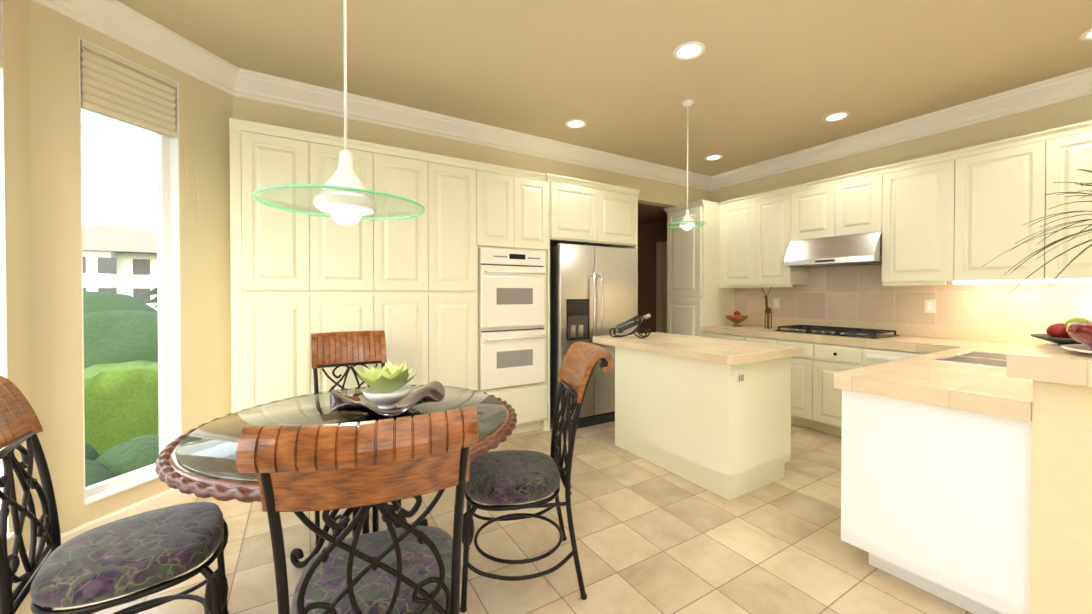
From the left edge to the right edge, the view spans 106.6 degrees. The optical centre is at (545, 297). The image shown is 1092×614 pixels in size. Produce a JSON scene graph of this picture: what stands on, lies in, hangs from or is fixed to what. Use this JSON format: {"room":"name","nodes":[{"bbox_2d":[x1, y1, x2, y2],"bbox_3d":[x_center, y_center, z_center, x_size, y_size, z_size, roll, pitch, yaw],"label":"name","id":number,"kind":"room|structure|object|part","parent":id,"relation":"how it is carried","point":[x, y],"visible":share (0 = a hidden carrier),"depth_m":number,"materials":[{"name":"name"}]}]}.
{"room":"kitchen","nodes":[
{"label":"kitchen","id":0,"kind":"room"},
{"bbox_2d":[15,421,972,613],"bbox_3d":[0.901,1.318,2.051,6.130,0.080,8.190,0,1,-31],"label":"floor","id":1,"kind":"structure","parent":0,"point":[651,538],"depth_m":2.07,"materials":[{"name":"tile"}]},
{"bbox_2d":[0,375,228,613],"bbox_3d":[-1.436,0.763,1.276,0.684,1.048,0.467,0,1,-38],"label":"chair","id":2,"kind":"object","parent":1,"relation":"on","point":[151,552],"visible":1,"depth_m":1.25,"materials":[{"name":"fabric"}]},
{"bbox_2d":[229,118,312,412],"bbox_3d":[-1.917,0.060,2.860,0.440,2.420,0.337,0,1,-31],"label":"tall cabinet","id":3,"kind":"object","parent":1,"relation":"on","point":[271,249],"depth_m":2.71,"materials":[{"name":"white wood"}]},
{"bbox_2d":[155,385,516,567],"bbox_3d":[-0.795,0.898,1.794,1.335,0.760,1.335,0,1,-31],"label":"dining table","id":4,"kind":"object","parent":1,"relation":"on","point":[199,461],"visible":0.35,"depth_m":1.68,"materials":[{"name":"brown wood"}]},
{"bbox_2d":[329,381,444,416],"bbox_3d":[-0.724,0.468,1.883,0.504,0.098,0.507,0,1,-31],"label":"dish","id":5,"kind":"object","parent":4,"relation":"on","point":[432,391],"visible":0.77,"depth_m":1.86,"materials":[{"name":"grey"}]},
{"bbox_2d":[353,360,415,409],"bbox_3d":[-0.740,0.402,1.877,0.274,0.209,0.297,0,1,-31],"label":"potted plant","id":6,"kind":"object","parent":5,"relation":"in","point":[388,388],"visible":1,"depth_m":1.84,"materials":[{"name":"green plant"}]},
{"bbox_2d":[313,133,376,392],"bbox_3d":[-1.551,0.058,3.079,0.414,2.420,0.337,0,1,-31],"label":"tall cabinet","id":7,"kind":"object","parent":1,"relation":"on","point":[344,256],"depth_m":2.94,"materials":[{"name":"white wood"}]},
{"bbox_2d":[311,330,400,544],"bbox_3d":[-1.178,0.751,2.489,0.467,1.048,0.688,0,1,-31],"label":"chair","id":8,"kind":"object","parent":1,"relation":"on","point":[347,349],"visible":0.48,"depth_m":2.64,"materials":[{"name":"brown wood"}]},
{"bbox_2d":[236,405,477,613],"bbox_3d":[-0.449,0.765,1.088,0.465,1.048,0.683,0,1,-19],"label":"chair","id":9,"kind":"object","parent":1,"relation":"on","point":[408,568],"visible":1,"depth_m":0.90,"materials":[{"name":"black metal"}]},
{"bbox_2d":[377,144,432,385],"bbox_3d":[-1.199,0.056,3.290,0.406,2.420,0.337,0,1,-31],"label":"tall cabinet","id":10,"kind":"object","parent":1,"relation":"on","point":[409,286],"depth_m":3.16,"materials":[{"name":"white wood"}]},
{"bbox_2d":[429,153,480,391],"bbox_3d":[-0.849,0.054,3.500,0.410,2.420,0.337,0,1,-31],"label":"tall cabinet","id":11,"kind":"object","parent":1,"relation":"on","point":[454,183],"depth_m":3.36,"materials":[{"name":"white wood"}]},
{"bbox_2d":[481,382,548,434],"bbox_3d":[-0.484,1.031,3.988,0.706,0.455,0.769,0,1,-31],"label":"base cabinet","id":12,"kind":"object","parent":1,"relation":"on","point":[530,402],"depth_m":3.75,"materials":[{"name":"white wood"}]},
{"bbox_2d":[460,341,612,612],"bbox_3d":[-0.046,0.757,1.913,0.686,1.048,0.467,0,1,-9],"label":"chair","id":13,"kind":"object","parent":1,"relation":"on","point":[502,480],"visible":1,"depth_m":1.76,"materials":[{"name":"black metal"}]},
{"bbox_2d":[550,243,636,430],"bbox_3d":[0.359,0.370,4.356,0.970,1.770,0.864,0,1,-31],"label":"fridge","id":14,"kind":"object","parent":1,"relation":"on","point":[593,291],"visible":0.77,"depth_m":3.96,"materials":[{"name":"silver metal"}]},
{"bbox_2d":[663,200,734,336],"bbox_3d":[1.982,0.036,5.284,0.653,2.420,0.606,0,1,-31],"label":"pantry cabinet","id":15,"kind":"object","parent":1,"relation":"on","point":[698,298],"visible":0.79,"depth_m":5.01,"materials":[{"name":"beige wood"}]},
{"bbox_2d":[615,348,793,499],"bbox_3d":[1.187,0.834,3.204,0.732,0.864,1.098,0,1,-31],"label":"kitchen island","id":16,"kind":"object","parent":1,"relation":"on","point":[713,415],"depth_m":2.80,"materials":[{"name":"wood"}]},
{"bbox_2d":[593,332,803,367],"bbox_3d":[1.122,0.375,3.258,0.820,0.052,1.370,0,1,-31],"label":"island countertop","id":17,"kind":"structure","parent":16,"relation":"on","point":[711,350],"depth_m":2.89,"materials":[{"name":"beige tile"}]},
{"bbox_2d":[609,314,650,338],"bbox_3d":[0.737,0.239,3.552,0.355,0.213,0.102,0,1,31],"label":"wine rack","id":18,"kind":"object","parent":17,"relation":"on","point":[636,320],"visible":1,"depth_m":3.52,"materials":[{"name":"black metal"}]},
{"bbox_2d":[703,332,737,340],"bbox_3d":[2.295,0.829,4.773,0.648,0.845,0.598,0,1,-31],"label":"base cabinet","id":19,"kind":"object","parent":1,"relation":"on","point":[720,335],"depth_m":4.63,"materials":[{"name":"beige wood"}]},
{"bbox_2d":[738,336,769,343],"bbox_3d":[2.509,0.832,4.416,0.648,0.845,0.444,0,1,-31],"label":"base cabinet","id":20,"kind":"object","parent":1,"relation":"on","point":[757,339],"depth_m":4.29,"materials":[{"name":"beige wood"}]},
{"bbox_2d":[770,336,805,425],"bbox_3d":[2.684,0.835,4.124,0.648,0.845,0.444,0,1,-31],"label":"base cabinet","id":21,"kind":"object","parent":1,"relation":"on","point":[796,361],"depth_m":3.95,"materials":[{"name":"beige wood"}]},
{"bbox_2d":[802,340,849,434],"bbox_3d":[2.859,0.838,3.832,0.648,0.845,0.442,0,1,-31],"label":"base cabinet","id":22,"kind":"object","parent":1,"relation":"on","point":[820,360],"depth_m":3.76,"materials":[{"name":"beige wood"}]},
{"bbox_2d":[702,324,985,351],"bbox_3d":[2.714,0.378,4.065,0.652,0.070,2.236,0,1,-31],"label":"countertop","id":23,"kind":"structure","parent":22,"relation":"on","point":[920,344],"depth_m":3.54,"materials":[{"name":"beige tile"}]},
{"bbox_2d":[725,311,747,326],"bbox_3d":[2.245,0.244,4.787,0.250,0.182,0.250,0,1,-31],"label":"bowl","id":24,"kind":"object","parent":23,"relation":"on","point":[736,317],"visible":1,"depth_m":4.74,"materials":[{"name":"brown wood"}]},
{"bbox_2d":[762,287,771,328],"bbox_3d":[2.447,0.108,4.467,0.257,0.462,0.124,0,1,-31],"label":"sculpture","id":25,"kind":"object","parent":23,"relation":"on","point":[768,310],"visible":1,"depth_m":4.44,"materials":[{"name":"brown wood"}]},
{"bbox_2d":[775,325,899,338],"bbox_3d":[2.789,0.319,3.948,0.470,0.050,0.870,0,1,-31],"label":"cooktop","id":26,"kind":"object","parent":23,"relation":"in","point":[849,332],"visible":1,"depth_m":3.81,"materials":[{"name":"black metal"}]},
{"bbox_2d":[850,344,925,367],"bbox_3d":[3.082,0.841,3.460,0.648,0.845,0.531,0,1,-31],"label":"base cabinet","id":27,"kind":"object","parent":1,"relation":"on","point":[861,355],"depth_m":3.40,"materials":[{"name":"beige wood"}]},
{"bbox_2d":[834,388,1025,613],"bbox_3d":[1.833,0.857,1.873,0.572,0.845,0.612,0,1,-31],"label":"base cabinet","id":28,"kind":"object","parent":1,"relation":"on","point":[967,487],"depth_m":1.68,"materials":[{"name":"white wood"}]},
{"bbox_2d":[834,341,1029,423],"bbox_3d":[2.640,0.391,2.356,2.537,0.076,0.620,0,1,-31],"label":"countertop","id":29,"kind":"structure","parent":28,"relation":"on","point":[972,378],"depth_m":1.84,"materials":[{"name":"beige tile"}]},
{"bbox_3d":[2.621,0.356,2.332,0.700,0.006,0.400,0,1,-31],"label":"sink rim","id":30,"kind":"part","parent":29,"relation":"part of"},
{"bbox_2d":[1022,380,1091,613],"bbox_3d":[2.865,0.778,2.004,2.517,1.000,0.218,0,1,-31],"label":"wall","id":31,"kind":"structure","parent":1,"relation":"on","point":[1057,482],"depth_m":1.40,"materials":[{"name":"beige paint"}]},
{"bbox_2d":[1006,342,1091,387],"bbox_3d":[2.903,0.238,1.877,2.577,0.082,0.570,0,1,-31],"label":"countertop","id":32,"kind":"structure","parent":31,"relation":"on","point":[1050,363],"depth_m":1.40,"materials":[{"name":"beige tile"}]},
{"bbox_2d":[982,169,1091,353],"bbox_3d":[2.046,-0.178,1.364,0.783,0.759,0.765,0,1,-31],"label":"dracaena","id":33,"kind":"object","parent":32,"relation":"on","point":[1080,332],"visible":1,"depth_m":1.46,"materials":[{"name":"green plant"}]},
{"bbox_2d":[1031,317,1089,344],"bbox_3d":[2.244,0.140,1.714,0.260,0.116,0.260,0,1,-31],"label":"plate","id":34,"kind":"object","parent":32,"relation":"on","point":[1057,333],"visible":0.48,"depth_m":1.74,"materials":[{"name":"grey metal"}]},
{"bbox_2d":[3,0,1091,557],"bbox_3d":[0.900,-0.147,2.036,6.131,2.850,8.190,0,1,-31],"label":"wall","id":35,"kind":"structure","parent":0,"point":[43,212],"depth_m":2.33,"materials":[{"name":"paint"}]},
{"bbox_2d":[0,0,14,540],"bbox_3d":[-1.812,-0.140,0.784,0.128,2.380,2.250,0,1,-31],"label":"window","id":36,"kind":"structure","parent":35,"relation":"in","point":[3,335],"depth_m":1.76,"materials":[{"name":"white plastic"}]},
{"bbox_2d":[0,0,2,67],"bbox_3d":[-1.794,-1.151,0.785,0.058,0.342,2.226,0,1,-31],"label":"window blind","id":37,"kind":"object","parent":36,"relation":"attached to","point":[1,64],"visible":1,"depth_m":1.75,"materials":[{"name":"beige fabric"}]},
{"bbox_2d":[12,488,194,591],"bbox_3d":[-0.888,1.247,0.028,0.701,0.100,6.280,0,1,-31],"label":"baseboard","id":38,"kind":"structure","parent":35,"relation":"attached to","point":[169,497],"depth_m":2.29,"materials":[{"name":"white wood"}]},
{"bbox_2d":[79,38,181,504],"bbox_3d":[-2.402,-0.135,2.342,0.143,2.420,0.460,0,1,14],"label":"angled window","id":39,"kind":"structure","parent":35,"relation":"in","point":[168,283],"depth_m":2.54,"materials":[{"name":"white plastic"}]},
{"bbox_2d":[80,40,199,225],"bbox_3d":[-2.358,-0.901,2.385,0.068,0.874,0.557,0,1,15],"label":"window blind","id":40,"kind":"object","parent":39,"relation":"attached to","point":[117,88],"visible":0.94,"depth_m":2.29,"materials":[{"name":"beige fabric"}]},
{"bbox_2d":[481,162,520,249],"bbox_3d":[-0.607,-0.800,3.892,0.413,0.720,0.776,0,1,-31],"label":"upper cabinet","id":41,"kind":"object","parent":35,"relation":"attached to","point":[500,185],"depth_m":3.57,"materials":[{"name":"white wood"}]},
{"bbox_2d":[478,247,545,390],"bbox_3d":[-0.407,0.181,3.852,0.640,1.233,0.616,0,1,-31],"label":"double oven","id":42,"kind":"object","parent":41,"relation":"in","point":[511,317],"visible":0.94,"depth_m":3.61,"materials":[{"name":"white metal"}]},
{"bbox_2d":[521,169,548,253],"bbox_3d":[-0.356,-0.802,4.043,0.413,0.720,0.776,0,1,-31],"label":"upper cabinet","id":43,"kind":"object","parent":35,"relation":"attached to","point":[534,185],"depth_m":3.75,"materials":[{"name":"white wood"}]},
{"bbox_2d":[33,0,1091,190],"bbox_3d":[1.320,-1.487,1.324,5.850,0.153,6.280,0,1,-31],"label":"crown molding","id":44,"kind":"structure","parent":35,"relation":"attached to","point":[116,20],"depth_m":3.25,"materials":[{"name":"white"}]},
{"bbox_2d":[549,174,604,249],"bbox_3d":[0.109,-0.862,4.308,0.605,0.605,0.798,0,1,-31],"label":"upper cabinet","id":45,"kind":"object","parent":35,"relation":"attached to","point":[576,206],"depth_m":3.97,"materials":[{"name":"beige wood"}]},
{"bbox_2d":[602,184,639,248],"bbox_3d":[0.525,-0.864,4.558,0.605,0.605,0.798,0,1,-31],"label":"upper cabinet","id":46,"kind":"object","parent":35,"relation":"attached to","point":[621,203],"depth_m":4.26,"materials":[{"name":"beige wood"}]},
{"bbox_2d":[656,241,666,332],"bbox_3d":[1.806,0.187,6.203,0.015,2.100,0.320,0,1,-31],"label":"door frame","id":47,"kind":"structure","parent":35,"relation":"attached to","point":[661,286],"depth_m":6.24,"materials":[{"name":"brown"}]},
{"bbox_2d":[718,196,749,287],"bbox_3d":[2.403,-0.660,4.860,0.359,1.020,0.538,0,1,-31],"label":"upper cabinet","id":48,"kind":"object","parent":35,"relation":"attached to","point":[732,242],"depth_m":4.83,"materials":[{"name":"beige wood"}]},
{"bbox_2d":[746,187,807,287],"bbox_3d":[2.595,-0.657,4.539,0.359,1.020,0.450,0,1,-31],"label":"upper cabinet","id":49,"kind":"object","parent":35,"relation":"attached to","point":[768,214],"depth_m":4.44,"materials":[{"name":"beige wood"}]},
{"bbox_2d":[790,179,825,241],"bbox_3d":[2.831,-0.875,4.142,0.359,0.575,0.470,0,1,-31],"label":"upper cabinet","id":50,"kind":"object","parent":35,"relation":"attached to","point":[807,200],"depth_m":4.11,"materials":[{"name":"beige wood"}]},
{"bbox_2d":[783,232,881,267],"bbox_3d":[2.852,-0.451,3.978,0.498,0.264,0.770,0,1,-31],"label":"range hood","id":51,"kind":"object","parent":35,"relation":"attached to","point":[859,249],"visible":0.89,"depth_m":3.83,"materials":[{"name":"silver metal"}]},
{"bbox_2d":[826,166,881,237],"bbox_3d":[3.001,-0.873,3.859,0.359,0.575,0.430,0,1,-31],"label":"upper cabinet","id":52,"kind":"object","parent":35,"relation":"attached to","point":[853,200],"depth_m":3.76,"materials":[{"name":"beige wood"}]},
{"bbox_2d":[882,153,941,283],"bbox_3d":[3.247,-0.646,3.452,0.359,1.020,0.525,0,1,-31],"label":"upper cabinet","id":53,"kind":"object","parent":35,"relation":"attached to","point":[911,189],"depth_m":3.40,"materials":[{"name":"beige wood"}]},
{"bbox_2d":[735,264,1091,344],"bbox_3d":[3.135,0.009,3.984,0.015,0.667,2.801,0,1,-31],"label":"backsplash","id":54,"kind":"structure","parent":35,"relation":"attached to","point":[860,296],"depth_m":3.65,"materials":[{"name":"tile"}]},
{"bbox_2d":[773,298,779,307],"bbox_3d":[2.679,0.061,4.731,0.007,0.116,0.072,0,1,-31],"label":"outlet","id":55,"kind":"object","parent":54,"relation":"attached to","point":[776,301],"depth_m":4.73,"materials":[{"name":"white plastic"}]},
{"bbox_2d":[924,300,935,312],"bbox_3d":[3.373,0.073,3.573,0.007,0.116,0.072,0,1,-31],"label":"outlet","id":56,"kind":"object","parent":54,"relation":"attached to","point":[930,305],"depth_m":3.57,"materials":[{"name":"white plastic"}]},
{"bbox_2d":[1080,301,1091,317],"bbox_3d":[3.805,0.080,2.853,0.007,0.116,0.072,0,1,-31],"label":"outlet","id":57,"kind":"object","parent":54,"relation":"attached to","point":[1085,308],"depth_m":2.86,"materials":[{"name":"white plastic"}]},
{"bbox_2d":[938,134,1029,283],"bbox_3d":[3.468,-0.643,3.083,0.359,1.020,0.575,0,1,-31],"label":"upper cabinet","id":58,"kind":"object","parent":35,"relation":"attached to","point":[964,214],"depth_m":3.04,"materials":[{"name":"beige wood"}]},
{"bbox_2d":[1026,120,1091,279],"bbox_3d":[3.687,-0.639,2.716,0.359,1.020,0.520,0,1,-31],"label":"upper cabinet","id":59,"kind":"object","parent":35,"relation":"attached to","point":[1056,154],"depth_m":2.75,"materials":[{"name":"beige wood"}]},
{"bbox_2d":[953,278,1091,283],"bbox_3d":[3.667,-0.114,2.540,0.048,0.025,1.630,0,1,-31],"label":"under-cabinet light","id":60,"kind":"object","parent":59,"relation":"attached to","point":[1028,281],"visible":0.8,"depth_m":2.90,"materials":[{"name":"white plastic"}]},
{"bbox_2d":[117,0,1091,175],"bbox_3d":[1.320,-1.605,1.323,6.130,0.080,6.560,0,1,-31],"label":"ceiling","id":61,"kind":"structure","parent":0,"point":[756,81],"depth_m":2.68,"materials":[{"name":"paint"}]},
{"bbox_2d":[252,0,424,224],"bbox_3d":[-0.765,-0.922,1.550,0.580,1.289,0.580,0,1,-31],"label":"pendant light","id":62,"kind":"object","parent":61,"relation":"hanging from","point":[343,197],"visible":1,"depth_m":1.51,"materials":[{"name":"white glass"}]},
{"bbox_2d":[565,119,586,127],"bbox_3d":[0.272,-1.584,3.704,0.195,0.007,0.195,0,1,35],"label":"recessed light","id":63,"kind":"object","parent":61,"relation":"in","point":[573,123],"depth_m":3.70,"materials":[{"name":"white"}]},
{"bbox_2d":[669,99,706,229],"bbox_3d":[1.143,-1.066,3.286,0.290,1.036,0.290,0,1,-31],"label":"pendant light","id":64,"kind":"object","parent":61,"relation":"hanging from","point":[687,222],"visible":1,"depth_m":3.27,"materials":[{"name":"white glass"}]},
{"bbox_2d":[673,41,704,59],"bbox_3d":[0.913,-1.573,2.596,0.195,0.007,0.195,0,1,35],"label":"recessed light","id":65,"kind":"object","parent":61,"relation":"in","point":[690,50],"depth_m":2.59,"materials":[{"name":"white"}]},
{"bbox_2d":[704,154,722,160],"bbox_3d":[1.902,-1.593,4.622,0.195,0.007,0.195,0,1,-40],"label":"recessed light","id":66,"kind":"object","parent":61,"relation":"in","point":[711,157],"depth_m":4.62,"materials":[{"name":"white"}]},
{"bbox_2d":[823,112,849,121],"bbox_3d":[2.539,-1.583,3.559,0.195,0.007,0.195,0,1,-40],"label":"recessed light","id":67,"kind":"object","parent":61,"relation":"in","point":[837,116],"depth_m":3.55,"materials":[{"name":"white"}]},
{"bbox_2d":[1079,29,1091,40],"bbox_3d":[3.288,-1.571,2.387,0.195,0.007,0.195,0,1,-40],"label":"recessed light","id":68,"kind":"object","parent":61,"relation":"in","point":[1086,36],"depth_m":2.44,"materials":[{"name":"white"}]},
{"label":"outside","id":69,"kind":"structure","parent":0,"visible":0},
{"bbox_3d":[-44.674,1.848,25.625,130.000,0.200,150.000,0,1,-31],"label":"ground","id":70,"kind":"structure","parent":69,"visible":0},
{"bbox_2d":[82,225,157,310],"bbox_3d":[-45.180,-2.745,45.389,14.700,8.600,12.500,0,1,-31],"label":"house","id":71,"kind":"structure","parent":70,"relation":"on","point":[128,267],"depth_m":40.45,"materials":[{"name":"white"}]},
{"bbox_2d":[83,291,158,486],"bbox_3d":[-7.519,0.680,3.830,10.381,3.200,16.306,0,1,-31],"label":"bushes","id":72,"kind":"object","parent":70,"relation":"on","point":[103,400],"depth_m":4.96,"materials":[{"name":"green plant"}]},
{"bbox_2d":[143,266,157,308],"bbox_3d":[-26.344,-3.492,29.696,4.354,10.400,4.099,0,1,-31],"label":"conifer tree","id":73,"kind":"object","parent":70,"relation":"on","point":[153,291],"depth_m":28.22,"materials":[{"name":"green plant"}]}
]}

